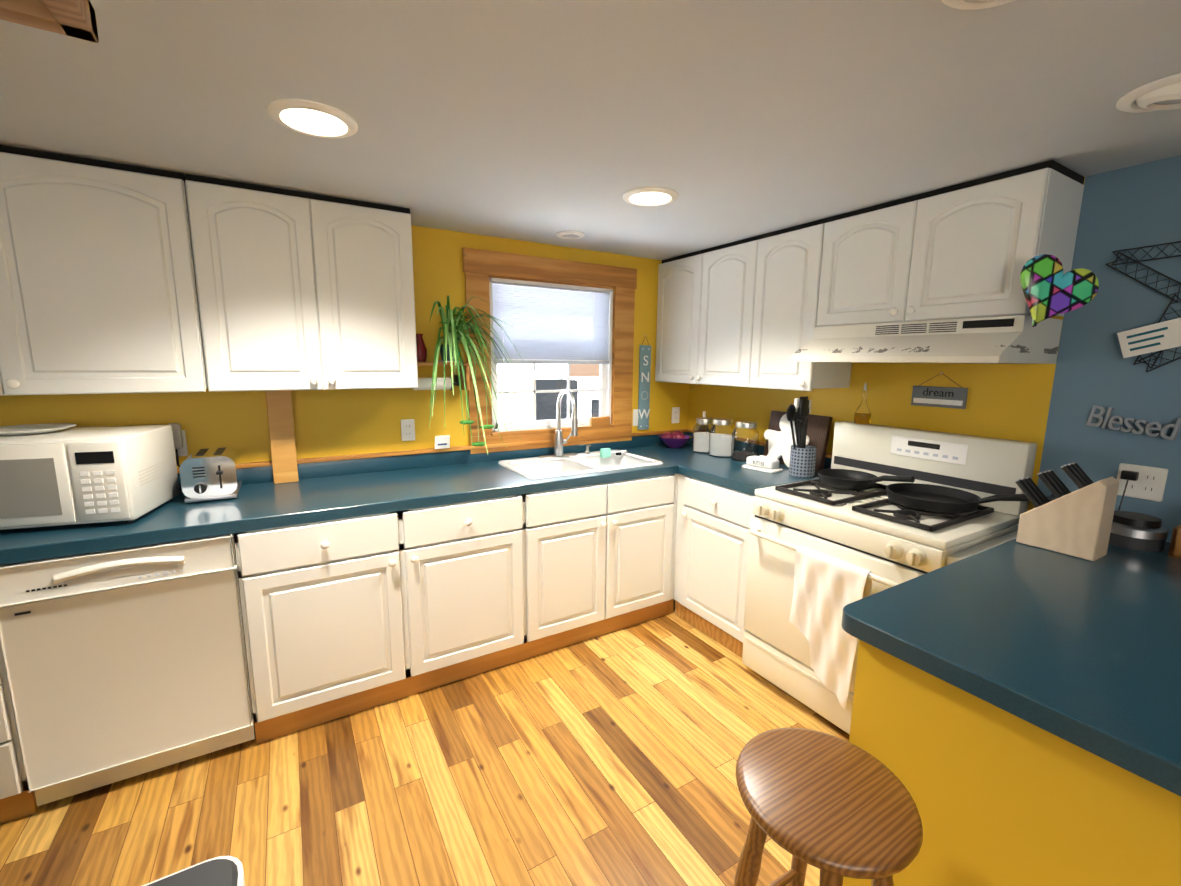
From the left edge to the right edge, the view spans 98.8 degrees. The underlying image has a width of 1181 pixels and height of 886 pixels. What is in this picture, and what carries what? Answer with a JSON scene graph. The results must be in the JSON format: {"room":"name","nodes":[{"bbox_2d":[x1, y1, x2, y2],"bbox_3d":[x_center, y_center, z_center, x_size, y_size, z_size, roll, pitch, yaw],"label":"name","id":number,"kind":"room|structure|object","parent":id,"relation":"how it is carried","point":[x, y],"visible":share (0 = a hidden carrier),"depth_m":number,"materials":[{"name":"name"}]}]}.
{"room":"kitchen","nodes":[
{"label":"kitchen","id":0,"kind":"room"},
{"bbox_2d":[0,225,689,467],"bbox_3d":[-1.238,-0.018,2.604,4.720,2.160,0.120,-5,11,-31],"label":"wall","id":1,"kind":"structure","parent":0,"point":[327,423],"depth_m":2.59,"materials":[{"name":"yellow paint"}]},
{"bbox_2d":[0,145,211,394],"bbox_3d":[-2.037,-0.583,1.759,1.091,0.788,0.323,-5,11,-31],"label":"upper cabinet","id":2,"kind":"object","parent":1,"relation":"attached to","point":[119,278],"depth_m":1.76,"materials":[{"name":"white wood"}]},
{"bbox_2d":[168,423,187,466],"bbox_3d":[-1.784,0.022,2.176,0.070,0.213,0.052,-5,11,-31],"label":"electrical outlet","id":3,"kind":"object","parent":1,"relation":"attached to","point":[179,440],"visible":0.52,"depth_m":2.17,"materials":[{"name":"white plastic"}]},
{"bbox_2d":[188,174,417,391],"bbox_3d":[-1.225,-0.652,2.240,0.801,0.788,0.323,-5,11,-31],"label":"upper cabinet","id":4,"kind":"object","parent":1,"relation":"attached to","point":[299,290],"depth_m":2.08,"materials":[{"name":"white wood"}]},
{"bbox_2d":[0,429,692,564],"bbox_3d":[-0.770,0.152,2.456,3.847,0.143,0.654,-5,11,-31],"label":"countertop","id":5,"kind":"structure","parent":1,"relation":"attached to","point":[342,486],"depth_m":2.25,"materials":[{"name":"blue laminate"}]},
{"bbox_2d":[0,423,179,529],"bbox_3d":[-1.882,0.106,1.815,0.521,0.325,0.384,-3,10,-19],"label":"microwave","id":6,"kind":"object","parent":5,"relation":"on","point":[56,474],"visible":1,"depth_m":1.69,"materials":[{"name":"white plastic"},{"name":"dark glass"},{"name":"black plastic"}]},
{"bbox_2d":[180,446,241,502],"bbox_3d":[-1.594,0.125,2.135,0.180,0.178,0.292,-5,11,-31],"label":"toaster","id":7,"kind":"object","parent":5,"relation":"on","point":[210,473],"visible":1,"depth_m":2.04,"materials":[{"name":"silver metal"}]},
{"bbox_2d":[265,390,298,483],"bbox_3d":[-1.427,-0.039,2.341,0.100,0.453,0.025,-5,11,-31],"label":"board","id":8,"kind":"object","parent":5,"relation":"on","point":[282,435],"visible":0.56,"depth_m":2.33,"materials":[{"name":"brown wood"}]},
{"bbox_2d":[435,435,449,448],"bbox_3d":[-0.802,-0.005,2.737,0.080,0.074,0.018,-5,11,-31],"label":"card","id":9,"kind":"object","parent":5,"relation":"on","point":[442,442],"visible":1,"depth_m":2.74,"materials":[{"name":"white paper"}]},
{"bbox_2d":[498,389,662,478],"bbox_3d":[-0.053,-0.011,2.869,0.840,0.576,0.480,-5,11,-31],"label":"sink","id":10,"kind":"object","parent":5,"relation":"in","point":[558,463],"visible":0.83,"depth_m":2.97,"materials":[{"name":"white ceramic"}]},
{"bbox_2d":[658,431,691,447],"bbox_3d":[0.577,-0.025,3.456,0.230,0.109,0.230,-5,11,-31],"label":"bowl","id":11,"kind":"object","parent":5,"relation":"on","point":[677,439],"visible":1,"depth_m":3.40,"materials":[{"name":"purple ceramic"}]},
{"bbox_2d":[401,419,414,440],"bbox_3d":[-0.968,-0.068,2.683,0.070,0.114,0.007,-5,11,-31],"label":"electrical outlet","id":12,"kind":"object","parent":1,"relation":"attached to","point":[407,429],"visible":1,"depth_m":2.68,"materials":[{"name":"white plastic"}]},
{"bbox_2d":[412,375,459,389],"bbox_3d":[-0.829,-0.318,2.673,0.265,0.081,0.094,-5,11,-31],"label":"paper towel holder","id":13,"kind":"object","parent":1,"relation":"attached to","point":[424,383],"visible":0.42,"depth_m":2.65,"materials":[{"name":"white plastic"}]},
{"bbox_2d":[417,362,469,390],"bbox_3d":[-0.796,-0.351,2.662,0.295,0.148,0.138,-5,11,-31],"label":"wall shelf","id":14,"kind":"object","parent":1,"relation":"attached to","point":[466,365],"visible":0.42,"depth_m":2.67,"materials":[{"name":"brown wood"}]},
{"bbox_2d":[416,334,426,361],"bbox_3d":[-0.876,-0.486,2.586,0.076,0.140,0.076,-5,11,-31],"label":"vase","id":15,"kind":"object","parent":14,"relation":"on","point":[421,351],"visible":0.62,"depth_m":2.56,"materials":[{"name":"red ceramic"}]},
{"bbox_2d":[429,295,520,453],"bbox_3d":[-0.560,-0.360,2.600,0.590,0.773,0.483,-5,11,-31],"label":"spider plant","id":16,"kind":"object","parent":14,"relation":"on","point":[453,335],"visible":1,"depth_m":2.53,"materials":[{"name":"green plant"}]},
{"bbox_2d":[462,247,636,453],"bbox_3d":[-0.228,-0.538,3.112,1.135,1.115,0.150,-5,11,-31],"label":"window unit","id":17,"kind":"structure","parent":1,"relation":"in","point":[605,381],"depth_m":3.05,"materials":[{"name":"brown wood"}]},
{"bbox_2d":[492,281,609,367],"bbox_3d":[-0.216,-0.689,3.051,0.779,0.482,0.043,-5,11,-31],"label":"window blinds","id":18,"kind":"object","parent":17,"relation":"attached to","point":[550,325],"visible":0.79,"depth_m":3.03,"materials":[{"name":"white fabric"}]},
{"bbox_2d":[590,416,609,425],"bbox_3d":[0.063,-0.141,3.284,0.140,0.056,0.027,-5,11,-31],"label":"box","id":19,"kind":"object","parent":17,"relation":"on","point":[600,421],"visible":1,"depth_m":3.27,"materials":[{"name":"brown wood"}]},
{"bbox_2d":[633,409,638,425],"bbox_3d":[0.321,-0.173,3.443,0.070,0.114,0.016,-5,11,-31],"label":"light switch","id":20,"kind":"object","parent":1,"relation":"attached to","point":[635,417],"visible":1,"depth_m":3.44,"materials":[{"name":"white plastic"}]},
{"bbox_2d":[637,335,650,429],"bbox_3d":[0.366,-0.407,3.431,0.090,0.638,0.016,-5,11,-31],"label":"sign","id":21,"kind":"object","parent":1,"relation":"attached to","point":[644,395],"visible":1,"depth_m":3.43,"materials":[{"name":"teal wood"}]},
{"bbox_2d":[638,409,649,418],"bbox_3d":[0.368,-0.199,3.458,0.099,0.065,0.004,-5,11,-31],"label":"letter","id":22,"kind":"object","parent":21,"relation":"attached to","point":[644,410],"visible":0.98,"depth_m":3.45,"materials":[{"name":"white"}]},
{"bbox_2d":[641,372,648,381],"bbox_3d":[0.371,-0.446,3.418,0.060,0.065,0.004,-5,11,-31],"label":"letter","id":23,"kind":"object","parent":21,"relation":"attached to","point":[645,377],"visible":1,"depth_m":3.42,"materials":[{"name":"white"}]},
{"bbox_2d":[671,407,679,422],"bbox_3d":[0.611,-0.198,3.620,0.070,0.114,0.007,-5,11,-31],"label":"outlet","id":24,"kind":"object","parent":1,"relation":"attached to","point":[675,414],"visible":1,"depth_m":3.62,"materials":[{"name":"white plastic"}]},
{"bbox_2d":[0,600,849,885],"bbox_3d":[-0.016,1.415,0.750,4.720,0.050,4.920,-5,11,-31],"label":"floor","id":25,"kind":"structure","parent":0,"point":[609,759],"depth_m":1.76,"materials":[{"name":"brown wood"}]},
{"bbox_2d":[0,645,34,823],"bbox_3d":[-2.199,0.774,1.700,0.535,0.864,0.633,-5,11,-31],"label":"base cabinet","id":26,"kind":"object","parent":25,"relation":"on","point":[15,802],"depth_m":1.60,"materials":[{"name":"white wood"}]},
{"bbox_2d":[0,533,254,805],"bbox_3d":[-1.699,0.729,1.976,0.610,0.858,0.622,-5,11,-31],"label":"dishwasher","id":27,"kind":"object","parent":25,"relation":"on","point":[124,663],"visible":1,"depth_m":1.71,"materials":[{"name":"white metal"}]},
{"bbox_2d":[0,531,271,812],"bbox_3d":[-1.707,0.733,1.991,0.690,0.864,0.633,-5,11,-31],"label":"base cabinet","id":28,"kind":"object","parent":25,"relation":"on","point":[246,567],"depth_m":1.89,"materials":[{"name":"white wood"}]},
{"bbox_2d":[142,856,244,885],"bbox_3d":[-0.578,1.015,0.540,0.392,0.795,0.387,-5,11,-31],"label":"stool","id":29,"kind":"object","parent":25,"relation":"on","point":[222,871],"visible":1,"depth_m":0.69,"materials":[{"name":"grey plastic"}]},
{"bbox_2d":[252,492,535,738],"bbox_3d":[-0.944,0.667,2.444,1.170,0.864,0.633,-5,11,-31],"label":"base cabinet","id":30,"kind":"object","parent":25,"relation":"on","point":[342,617],"depth_m":2.14,"materials":[{"name":"white wood"}]},
{"bbox_2d":[536,473,677,655],"bbox_3d":[-0.075,0.593,2.959,1.015,0.864,0.633,-5,11,-31],"label":"base cabinet","id":31,"kind":"object","parent":25,"relation":"on","point":[605,552],"depth_m":2.68,"materials":[{"name":"white wood"}]},
{"bbox_2d":[673,474,746,651],"bbox_3d":[0.895,0.621,2.848,0.652,0.864,0.593,-5,11,-31],"label":"base cabinet","id":32,"kind":"object","parent":25,"relation":"on","point":[712,545],"depth_m":2.70,"materials":[{"name":"white wood"}]},
{"bbox_2d":[734,728,922,885],"bbox_3d":[0.452,1.004,1.042,0.330,0.682,0.330,-5,11,-31],"label":"stool","id":33,"kind":"object","parent":25,"relation":"on","point":[834,809],"visible":1,"depth_m":0.96,"materials":[{"name":"brown wood"}]},
{"bbox_2d":[733,494,1017,657],"bbox_3d":[1.276,0.727,2.219,0.652,0.864,0.974,-5,11,-31],"label":"base cabinet","id":34,"kind":"object","parent":25,"relation":"on","point":[745,522],"depth_m":2.46,"materials":[{"name":"white wood"}]},
{"bbox_2d":[742,421,1036,734],"bbox_3d":[1.200,0.550,2.194,0.738,1.180,0.800,-5,11,-31],"label":"stove","id":35,"kind":"object","parent":25,"relation":"on","point":[881,536],"visible":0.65,"depth_m":2.13,"materials":[{"name":"beige metal"}]},
{"bbox_2d":[789,545,871,708],"bbox_3d":[0.921,0.714,1.994,0.070,0.547,0.300,-5,11,-31],"label":"dish towel","id":36,"kind":"object","parent":35,"relation":"hanging from","point":[827,588],"visible":0.92,"depth_m":1.96,"materials":[{"name":"white fabric"}]},
{"bbox_2d":[854,383,870,423],"bbox_3d":[1.344,-0.196,2.487,0.074,0.200,0.074,-5,11,-31],"label":"oil bottle","id":37,"kind":"object","parent":35,"relation":"on","point":[862,414],"visible":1,"depth_m":2.47,"materials":[{"name":"clear glass"}]},
{"bbox_2d":[818,469,914,489],"bbox_3d":[1.234,0.156,2.274,0.248,0.099,0.416,-5,11,-31],"label":"skillet","id":38,"kind":"object","parent":35,"relation":"on","point":[848,479],"visible":1,"depth_m":2.27,"materials":[{"name":"black metal"}]},
{"bbox_2d":[886,483,1029,513],"bbox_3d":[1.404,0.206,1.976,0.318,0.099,0.448,-5,11,-31],"label":"skillet","id":39,"kind":"object","parent":35,"relation":"on","point":[932,498],"visible":1,"depth_m":2.01,"materials":[{"name":"black metal"}]},
{"bbox_2d":[0,0,1180,259],"bbox_3d":[0.007,-0.771,0.396,4.720,0.060,4.920,-5,11,-31],"label":"ceiling","id":40,"kind":"structure","parent":0,"point":[548,120],"depth_m":1.31,"materials":[{"name":"paint"}]},
{"bbox_2d":[0,0,98,42],"bbox_3d":[-0.984,-0.667,0.421,0.730,0.174,0.450,-5,11,-31],"label":"rack","id":41,"kind":"object","parent":40,"relation":"hanging from","point":[75,18],"visible":1,"depth_m":0.75,"materials":[{"name":"brown wood"}]},
{"bbox_2d":[267,99,357,138],"bbox_3d":[-0.781,-0.910,1.431,0.226,0.011,0.226,-5,11,-31],"label":"recessed light","id":42,"kind":"object","parent":40,"relation":"in","point":[313,118],"visible":1,"depth_m":1.41,"materials":[{"name":"white"}]},
{"bbox_2d":[556,231,584,238],"bbox_3d":[-0.108,-1.110,2.704,0.156,0.011,0.156,-5,11,-31],"label":"recessed light","id":43,"kind":"object","parent":40,"relation":"in","point":[569,234],"visible":1,"depth_m":2.68,"materials":[{"name":"white"}]},
{"bbox_2d":[623,187,677,205],"bbox_3d":[0.244,-1.003,2.067,0.226,0.011,0.226,-5,11,-31],"label":"recessed light","id":44,"kind":"object","parent":40,"relation":"in","point":[651,196],"visible":1,"depth_m":2.04,"materials":[{"name":"white"}]},
{"bbox_2d":[941,0,1014,9],"bbox_3d":[0.712,-0.793,0.856,0.206,0.051,0.206,-5,11,-31],"label":"ceiling light","id":45,"kind":"object","parent":40,"relation":"attached to","point":[970,4],"visible":1,"depth_m":0.93,"materials":[{"name":"white"}]},
{"bbox_2d":[1116,73,1180,112],"bbox_3d":[1.427,-0.846,1.234,0.206,0.051,0.206,-5,11,-31],"label":"ceiling light","id":46,"kind":"object","parent":40,"relation":"attached to","point":[1164,93],"visible":1,"depth_m":1.24,"materials":[{"name":"white"}]},
{"bbox_2d":[688,155,1180,541],"bbox_3d":[1.999,0.164,1.693,0.120,2.160,4.800,-5,11,-31],"label":"wall","id":47,"kind":"structure","parent":0,"point":[1047,408],"depth_m":1.82,"materials":[{"name":"paint"}]},
{"bbox_2d":[655,236,754,386],"bbox_3d":[0.796,-0.777,3.146,0.323,0.788,0.832,-5,11,-31],"label":"upper cabinet","id":48,"kind":"object","parent":47,"relation":"attached to","point":[704,296],"depth_m":3.02,"materials":[{"name":"white wood"}]},
{"bbox_2d":[680,441,831,495],"bbox_3d":[0.921,0.121,2.761,0.632,0.143,0.557,-5,11,-31],"label":"countertop","id":49,"kind":"structure","parent":47,"relation":"attached to","point":[726,472],"depth_m":2.71,"materials":[{"name":"blue laminate"}]},
{"bbox_2d":[692,417,712,452],"bbox_3d":[0.739,-0.052,3.296,0.140,0.218,0.140,-5,11,-31],"label":"jar","id":50,"kind":"object","parent":49,"relation":"on","point":[702,426],"visible":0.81,"depth_m":3.24,"materials":[{"name":"clear glass"}]},
{"bbox_2d":[708,418,733,457],"bbox_3d":[0.821,-0.035,3.160,0.156,0.228,0.156,-5,11,-31],"label":"jar","id":51,"kind":"object","parent":49,"relation":"on","point":[720,434],"visible":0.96,"depth_m":3.10,"materials":[{"name":"clear glass"}]},
{"bbox_2d":[731,421,758,461],"bbox_3d":[0.926,-0.012,3.026,0.156,0.228,0.156,-5,11,-31],"label":"jar","id":52,"kind":"object","parent":49,"relation":"on","point":[745,441],"visible":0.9,"depth_m":2.97,"materials":[{"name":"clear glass"}]},
{"bbox_2d":[742,455,782,472],"bbox_3d":[0.947,0.106,2.781,0.110,0.075,0.200,-7,12,-38],"label":"butter dish","id":53,"kind":"object","parent":49,"relation":"on","point":[770,465],"visible":0.94,"depth_m":2.74,"materials":[{"name":"white ceramic"}]},
{"bbox_2d":[764,414,808,466],"bbox_3d":[1.098,-0.021,2.852,0.074,0.297,0.298,-5,11,-31],"label":"board","id":54,"kind":"object","parent":49,"relation":"on","point":[780,443],"visible":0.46,"depth_m":2.86,"materials":[{"name":"white wood"}]},
{"bbox_2d":[764,410,832,471],"bbox_3d":[1.155,-0.018,2.845,0.073,0.300,0.380,-5,11,-31],"label":"cutting board","id":55,"kind":"object","parent":49,"relation":"on","point":[818,429],"visible":0.44,"depth_m":2.72,"materials":[{"name":"brown wood"}]},
{"bbox_2d":[786,396,816,477],"bbox_3d":[1.074,-0.034,2.593,0.197,0.413,0.124,-5,11,-31],"label":"utensil crock","id":56,"kind":"object","parent":49,"relation":"on","point":[802,459],"visible":1,"depth_m":2.58,"materials":[{"name":"grey"}]},
{"bbox_2d":[743,219,851,390],"bbox_3d":[1.108,-0.691,2.632,0.323,0.788,0.381,-5,11,-31],"label":"upper cabinet","id":57,"kind":"object","parent":47,"relation":"attached to","point":[752,312],"depth_m":2.55,"materials":[{"name":"white wood"}]},
{"bbox_2d":[791,315,1062,363],"bbox_3d":[1.344,-0.418,2.116,0.482,0.164,0.808,-5,11,-31],"label":"range hood","id":58,"kind":"object","parent":47,"relation":"attached to","point":[1016,339],"visible":0.98,"depth_m":1.89,"materials":[{"name":"metal"}]},
{"bbox_2d":[911,372,967,408],"bbox_3d":[1.554,-0.237,2.253,0.014,0.153,0.220,-5,11,-31],"label":"sign","id":59,"kind":"object","parent":47,"relation":"attached to","point":[958,400],"visible":1,"depth_m":2.25,"materials":[{"name":"grey wood"}]},
{"bbox_2d":[923,388,953,396],"bbox_3d":[1.547,-0.225,2.251,0.002,0.034,0.124,-5,11,-31],"label":"sign","id":60,"kind":"object","parent":59,"relation":"attached to","point":[938,393],"visible":1,"depth_m":2.25,"materials":[{"name":"black plastic"}]},
{"bbox_2d":[815,160,1083,326],"bbox_3d":[1.416,-0.756,2.103,0.323,0.483,0.810,-5,11,-31],"label":"upper cabinet","id":61,"kind":"object","parent":47,"relation":"attached to","point":[958,251],"depth_m":1.90,"materials":[{"name":"white wood"}]},
{"bbox_2d":[1020,254,1098,326],"bbox_3d":[1.508,-0.490,1.630,0.231,0.227,0.014,2,9,6],"label":"art","id":62,"kind":"object","parent":61,"relation":"attached to","point":[1049,289],"visible":1,"depth_m":1.62},
{"bbox_2d":[841,538,1180,795],"bbox_3d":[1.878,0.557,0.437,1.417,0.045,2.682,-5,11,-31],"label":"countertop","id":63,"kind":"structure","parent":47,"relation":"attached to","point":[1082,653],"depth_m":1.09,"materials":[{"name":"blue laminate"}]},
{"bbox_2d":[1046,494,1056,500],"bbox_3d":[1.592,0.253,1.744,0.054,0.130,0.053,-5,11,-31],"label":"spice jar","id":64,"kind":"object","parent":63,"relation":"on","point":[1051,497],"visible":0.02,"depth_m":1.72,"materials":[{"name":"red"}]},
{"bbox_2d":[1014,462,1118,560],"bbox_3d":[1.498,0.198,1.615,0.115,0.278,0.225,-5,11,-31],"label":"knife block","id":65,"kind":"object","parent":63,"relation":"on","point":[1077,523],"visible":1,"depth_m":1.56,"materials":[{"name":"brown wood"}]},
{"bbox_2d":[1108,510,1168,551],"bbox_3d":[1.782,0.284,1.664,0.156,0.097,0.156,-5,11,-31],"label":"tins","id":66,"kind":"object","parent":63,"relation":"on","point":[1139,531],"visible":0.88,"depth_m":1.61,"materials":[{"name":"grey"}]},
{"bbox_2d":[1168,524,1180,558],"bbox_3d":[1.921,0.279,1.508,0.180,0.160,0.215,-5,11,-31],"label":"crate","id":67,"kind":"object","parent":63,"relation":"on","point":[1175,548],"visible":1,"depth_m":1.55,"materials":[{"name":"brown wood"}]},
{"bbox_2d":[1086,405,1180,440],"bbox_3d":[1.867,-0.072,1.743,0.020,0.076,0.224,4,13,-27],"label":"blessed sign","id":68,"kind":"object","parent":47,"relation":"attached to","point":[1106,422],"visible":0.96,"depth_m":1.74,"materials":[{"name":"grey"}]},
{"bbox_2d":[1117,463,1167,510],"bbox_3d":[1.865,0.153,1.707,0.091,0.164,0.112,-5,11,-31],"label":"outlet","id":69,"kind":"object","parent":47,"relation":"attached to","point":[1143,482],"visible":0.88,"depth_m":1.68,"materials":[{"name":"white plastic"}]},
{"bbox_2d":[1106,241,1180,371],"bbox_3d":[1.967,-0.520,1.499,0.012,0.625,0.657,-5,11,-31],"label":"art","id":70,"kind":"object","parent":47,"relation":"attached to","point":[1147,285],"visible":0.96,"depth_m":1.68,"materials":[{"name":"grey metal"}]},
{"bbox_2d":[1117,318,1180,357],"bbox_3d":[1.884,-0.357,1.628,0.007,0.167,0.272,-5,11,-31],"label":"cards","id":71,"kind":"object","parent":47,"relation":"attached to","point":[1164,335],"visible":0.96,"depth_m":1.68,"materials":[{"name":"white paper"}]},
{"bbox_2d":[843,640,1180,885],"bbox_3d":[1.362,1.057,0.182,0.100,0.867,2.645,-5,11,-31],"label":"wall","id":72,"kind":"structure","parent":0,"point":[1001,797],"depth_m":0.97,"materials":[{"name":"yellow paint"}]},
{"label":"outside","id":73,"kind":"structure","parent":0,"visible":0},
{"bbox_2d":[497,364,599,419],"bbox_3d":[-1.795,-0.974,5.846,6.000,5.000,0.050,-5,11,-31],"label":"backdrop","id":74,"kind":"structure","parent":73,"point":[523,404],"depth_m":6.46,"materials":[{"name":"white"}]},
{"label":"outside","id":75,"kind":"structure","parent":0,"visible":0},
{"bbox_2d":[498,363,599,422],"bbox_3d":[-1.048,0.272,4.766,6.000,2.900,2.900,-5,11,-31],"label":"yard","id":76,"kind":"structure","parent":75,"point":[545,410],"depth_m":5.69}
]}

